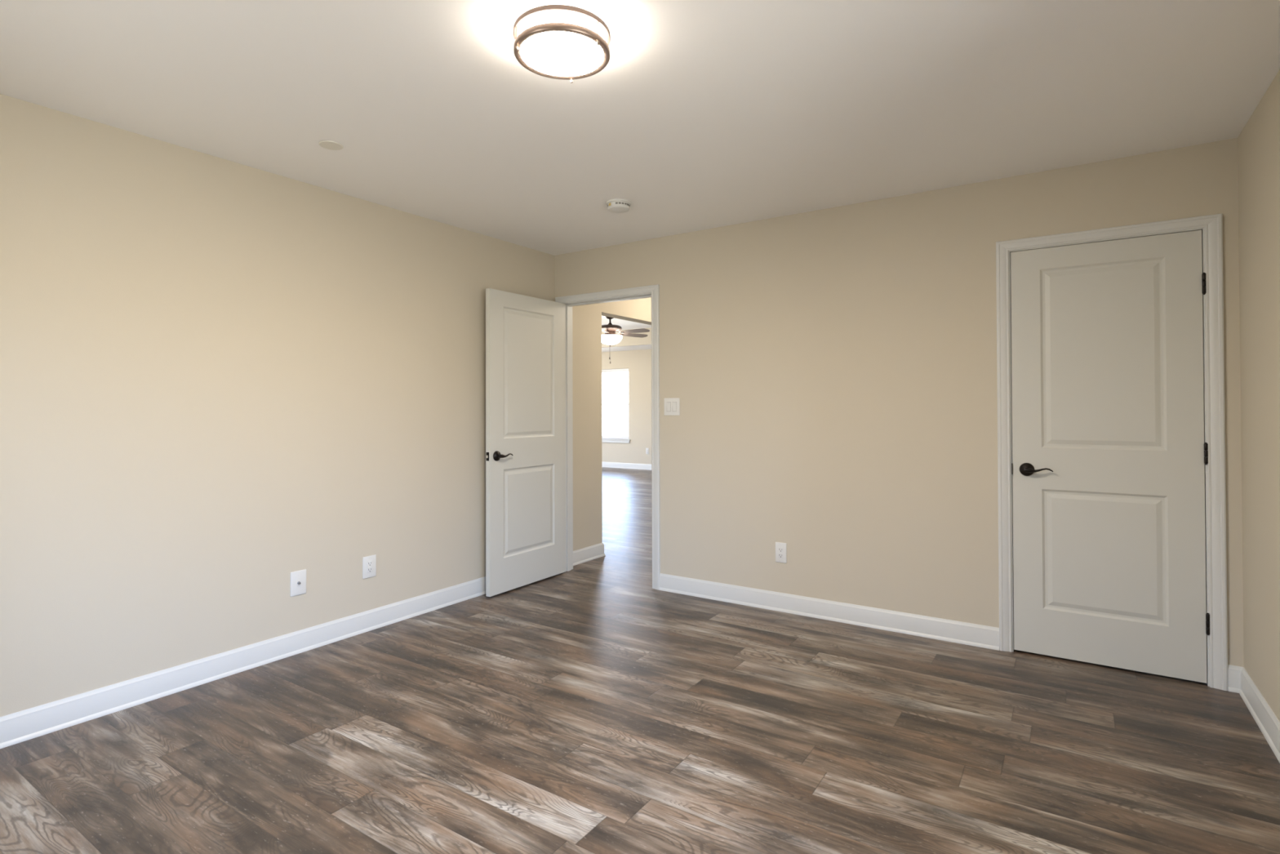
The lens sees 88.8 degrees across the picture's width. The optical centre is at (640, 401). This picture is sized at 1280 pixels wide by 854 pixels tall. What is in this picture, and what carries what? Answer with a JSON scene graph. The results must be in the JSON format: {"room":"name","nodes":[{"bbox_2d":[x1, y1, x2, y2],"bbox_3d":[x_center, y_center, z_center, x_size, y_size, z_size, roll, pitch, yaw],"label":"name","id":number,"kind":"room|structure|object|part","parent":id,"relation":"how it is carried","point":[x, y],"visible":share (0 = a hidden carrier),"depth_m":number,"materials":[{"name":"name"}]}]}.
{"room":"empty bedroom","nodes":[
{"label":"empty bedroom","id":0,"kind":"room"},
{"bbox_2d":[0,93,651,716],"bbox_3d":[0.046,-0.124,6.232,0.130,2.870,12.100,-1,-1,33],"label":"wall","id":1,"kind":"structure","parent":0,"point":[221,380],"depth_m":3.06,"materials":[{"name":"beige paint"}]},
{"bbox_2d":[0,576,485,748],"bbox_3d":[-1.908,1.232,3.121,0.020,0.111,4.532,-1,-1,33],"label":"baseboard","id":2,"kind":"structure","parent":1,"relation":"attached to","point":[29,723],"depth_m":3.00,"materials":[{"name":"white paint"}]},
{"bbox_2d":[290,568,306,596],"bbox_3d":[-1.754,0.932,3.359,0.018,0.124,0.082,-1,-1,33],"label":"wall plate","id":3,"kind":"object","parent":1,"relation":"attached to","point":[298,578],"visible":1,"depth_m":3.36,"materials":[{"name":"white plastic"}]},
{"bbox_2d":[362,554,376,578],"bbox_3d":[-1.534,0.935,3.701,0.008,0.122,0.084,-1,-1,33],"label":"wall outlet","id":4,"kind":"object","parent":1,"relation":"attached to","point":[369,562],"visible":1,"depth_m":3.70,"materials":[{"name":"white plastic"}]},
{"bbox_2d":[367,560,372,573],"bbox_3d":[-1.533,0.935,3.701,0.006,0.068,0.034,-1,-1,33],"label":"receptacle","id":5,"kind":"object","parent":4,"relation":"attached to","point":[369,562],"depth_m":3.70,"materials":[{"name":"grey plastic"}]},
{"bbox_2d":[573,542,605,565],"bbox_3d":[-0.493,1.249,5.378,0.150,0.111,0.492,-1,-1,33],"label":"baseboard","id":6,"kind":"structure","parent":1,"relation":"attached to","point":[593,552],"depth_m":5.36,"materials":[{"name":"white paint"}]},
{"bbox_2d":[601,349,651,464],"bbox_3d":[0.346,-0.057,13.214,7.070,2.870,0.120,-1,-1,33],"label":"wall","id":7,"kind":"structure","parent":0,"point":[638,362],"depth_m":13.43,"materials":[{"name":"beige paint"}]},
{"bbox_2d":[601,368,630,443],"bbox_3d":[-0.598,0.086,13.819,0.995,1.550,0.150,-1,-1,33],"label":"window","id":8,"kind":"structure","parent":7,"relation":"in","point":[624,439],"depth_m":13.78,"materials":[{"name":"white plastic"}]},
{"bbox_3d":[-0.566,-0.291,13.873,0.865,0.735,0.020,-1,-1,33],"label":"sash","id":9,"kind":"part","parent":8,"relation":"part of","materials":[{"name":"white plastic"}]},
{"bbox_3d":[-0.575,0.397,13.849,0.865,0.720,0.020,-1,-1,33],"label":"sash","id":10,"kind":"part","parent":8,"relation":"part of","materials":[{"name":"white plastic"}]},
{"bbox_3d":[-0.609,0.797,13.793,0.995,0.022,0.105,-1,-1,33],"label":"sill","id":11,"kind":"part","parent":8,"relation":"part of","materials":[{"name":"white paint"}]},
{"bbox_2d":[601,461,651,470],"bbox_3d":[0.312,1.322,13.142,7.070,0.111,0.020,-1,-1,33],"label":"baseboard","id":12,"kind":"structure","parent":7,"relation":"attached to","point":[611,464],"depth_m":13.53,"materials":[{"name":"white paint"}]},
{"bbox_2d":[601,327,651,347],"bbox_3d":[-0.165,-1.223,12.476,5.450,0.310,0.030,-1,-1,33],"label":"wall","id":13,"kind":"structure","parent":0,"point":[626,340],"depth_m":12.44,"materials":[{"name":"beige paint"}]},
{"bbox_2d":[601,315,651,330],"bbox_3d":[-1.590,-1.454,10.414,7.190,0.120,6.945,-1,-1,33],"label":"ceiling","id":14,"kind":"structure","parent":0,"point":[624,324],"depth_m":11.62,"materials":[{"name":"white paint"}]},
{"bbox_2d":[601,315,649,364],"bbox_3d":[-0.427,-0.998,10.287,1.358,0.800,1.420,-1,-1,33],"label":"ceiling fan","id":15,"kind":"object","parent":14,"relation":"hanging from","point":[610,337],"visible":0.84,"depth_m":10.20,"materials":[{"name":"brown metal"}]},
{"bbox_3d":[-0.476,-0.968,10.324,0.394,0.139,0.394,-1,-1,33],"label":"lamp shade","id":16,"kind":"part","parent":15,"relation":"part of","materials":[{"name":"white glass"}]},
{"bbox_3d":[-0.104,-1.078,10.611,0.540,0.041,0.141,0,-1,-38],"label":"blade","id":17,"kind":"part","parent":15,"relation":"part of","materials":[{"name":"brown wood"}]},
{"bbox_3d":[-0.090,-1.084,10.057,0.541,0.041,0.143,-1,-1,33],"label":"blade","id":18,"kind":"part","parent":15,"relation":"part of","materials":[{"name":"brown wood"}]},
{"bbox_2d":[601,344,651,351],"bbox_3d":[-1.539,-1.084,10.377,7.070,0.001,6.705,-1,-1,33],"label":"ceiling","id":19,"kind":"structure","parent":0,"point":[646,346],"depth_m":13.00,"materials":[{"name":"white paint"}]},
{"bbox_2d":[0,466,1279,853],"bbox_3d":[-1.251,1.323,7.079,11.349,0.001,12.060,-1,-1,33],"label":"floor","id":20,"kind":"structure","parent":0,"point":[589,708],"depth_m":2.37,"materials":[{"name":"brown wood"}]},
{"bbox_2d":[0,0,1279,255],"bbox_3d":[-0.273,-1.220,2.067,4.189,0.120,4.785,-1,-1,33],"label":"ceiling","id":21,"kind":"structure","parent":0,"point":[700,114],"depth_m":2.44,"materials":[{"name":"white paint"}]},
{"bbox_2d":[318,140,343,150],"bbox_3d":[-1.382,-1.145,2.921,0.100,0.006,0.100,-1,-1,33],"label":"ceiling disc","id":22,"kind":"object","parent":21,"relation":"attached to","point":[328,144],"visible":1,"depth_m":2.92,"materials":[{"name":"white paint"}]},
{"bbox_2d":[513,4,609,83],"bbox_3d":[-0.244,-1.114,2.044,0.300,0.092,0.300,-1,-1,33],"label":"ceiling light","id":23,"kind":"object","parent":21,"relation":"attached to","point":[562,42],"visible":1,"depth_m":1.98,"materials":[{"name":"white glass"}]},
{"bbox_3d":[-0.244,-1.121,2.044,0.268,0.054,0.268,-1,-1,33],"label":"glass","id":24,"kind":"part","parent":23,"relation":"part of","materials":[{"name":"white glass"}]},
{"bbox_2d":[520,31,604,74],"bbox_3d":[-0.244,-1.082,2.044,0.262,0.025,0.262,-1,-1,33],"label":"diffuser","id":25,"kind":"object","parent":23,"relation":"attached to","point":[550,52],"depth_m":2.02,"materials":[{"name":"white glass"}]},
{"bbox_2d":[605,199,631,213],"bbox_3d":[-0.124,-1.121,3.762,0.148,0.046,0.148,-1,-1,33],"label":"smoke detector","id":26,"kind":"object","parent":21,"relation":"attached to","point":[615,206],"visible":1,"depth_m":3.72,"materials":[{"name":"white plastic"}]},
{"bbox_2d":[554,137,1244,666],"bbox_3d":[1.069,0.070,3.969,4.069,2.432,0.115,-1,-1,33],"label":"wall","id":27,"kind":"structure","parent":0,"point":[832,371],"depth_m":3.75,"materials":[{"name":"beige paint"}]},
{"bbox_2d":[485,288,565,596],"bbox_3d":[-0.795,0.270,4.646,0.146,2.033,0.810,-1,-1,33],"label":"door","id":28,"kind":"structure","parent":27,"relation":"in","point":[526,335],"depth_m":4.58,"materials":[{"name":"white paint"}]},
{"bbox_3d":[-0.892,0.361,4.380,0.023,0.026,0.120,-1,-1,33],"label":"lever","id":29,"kind":"part","parent":28,"relation":"part of","materials":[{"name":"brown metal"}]},
{"bbox_2d":[555,284,660,589],"bbox_3d":[-0.223,0.243,4.822,0.935,2.110,0.151,-1,-1,33],"label":"door frame","id":30,"kind":"structure","parent":27,"relation":"attached to","point":[653,291],"depth_m":4.62,"materials":[{"name":"white paint"}]},
{"bbox_2d":[664,397,679,415],"bbox_3d":[0.215,0.035,4.459,0.122,0.118,0.010,-1,-1,33],"label":"light switch","id":31,"kind":"object","parent":27,"relation":"attached to","point":[672,406],"visible":1,"depth_m":4.46,"materials":[{"name":"white plastic"}]},
{"bbox_2d":[775,542,786,563],"bbox_3d":[0.866,0.929,4.023,0.072,0.122,0.008,-1,-1,33],"label":"wall outlet","id":32,"kind":"object","parent":27,"relation":"attached to","point":[780,548],"visible":1,"depth_m":4.02,"materials":[{"name":"white plastic"}]},
{"bbox_2d":[777,546,783,558],"bbox_3d":[0.866,0.929,4.022,0.034,0.068,0.006,-1,-1,33],"label":"receptacle","id":33,"kind":"object","parent":32,"relation":"attached to","point":[780,549],"depth_m":4.02,"materials":[{"name":"grey plastic"}]},
{"bbox_2d":[658,573,1242,693],"bbox_3d":[1.383,1.227,3.672,2.996,0.111,0.020,-1,-1,33],"label":"baseboard","id":34,"kind":"structure","parent":27,"relation":"attached to","point":[940,628],"depth_m":3.78,"materials":[{"name":"white paint"}]},
{"bbox_2d":[1010,230,1209,683],"bbox_3d":[2.217,0.246,3.129,0.766,2.033,0.090,-1,-1,33],"label":"door","id":35,"kind":"structure","parent":27,"relation":"in","point":[1109,458],"depth_m":3.12,"materials":[{"name":"white paint"}]},
{"bbox_3d":[1.980,0.341,3.244,0.120,0.026,0.023,-1,-1,33],"label":"lever","id":36,"kind":"part","parent":35,"relation":"part of","materials":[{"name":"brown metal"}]},
{"bbox_2d":[995,213,1227,690],"bbox_3d":[2.247,0.223,3.179,0.884,2.104,0.134,-1,-1,33],"label":"door frame","id":37,"kind":"structure","parent":27,"relation":"attached to","point":[1211,226],"depth_m":2.93,"materials":[{"name":"white paint"}]},
{"bbox_2d":[1237,69,1279,720],"bbox_3d":[1.397,0.039,0.885,0.120,2.432,4.670,-1,-1,33],"label":"wall","id":38,"kind":"structure","parent":0,"point":[1259,141],"depth_m":2.54,"materials":[{"name":"beige paint"}]},
{"bbox_2d":[1239,666,1279,762],"bbox_3d":[1.375,1.201,0.962,0.020,0.111,4.550,-1,-1,33],"label":"baseboard","id":39,"kind":"structure","parent":38,"relation":"attached to","point":[1263,714],"depth_m":2.54,"materials":[{"name":"white paint"}]}
]}

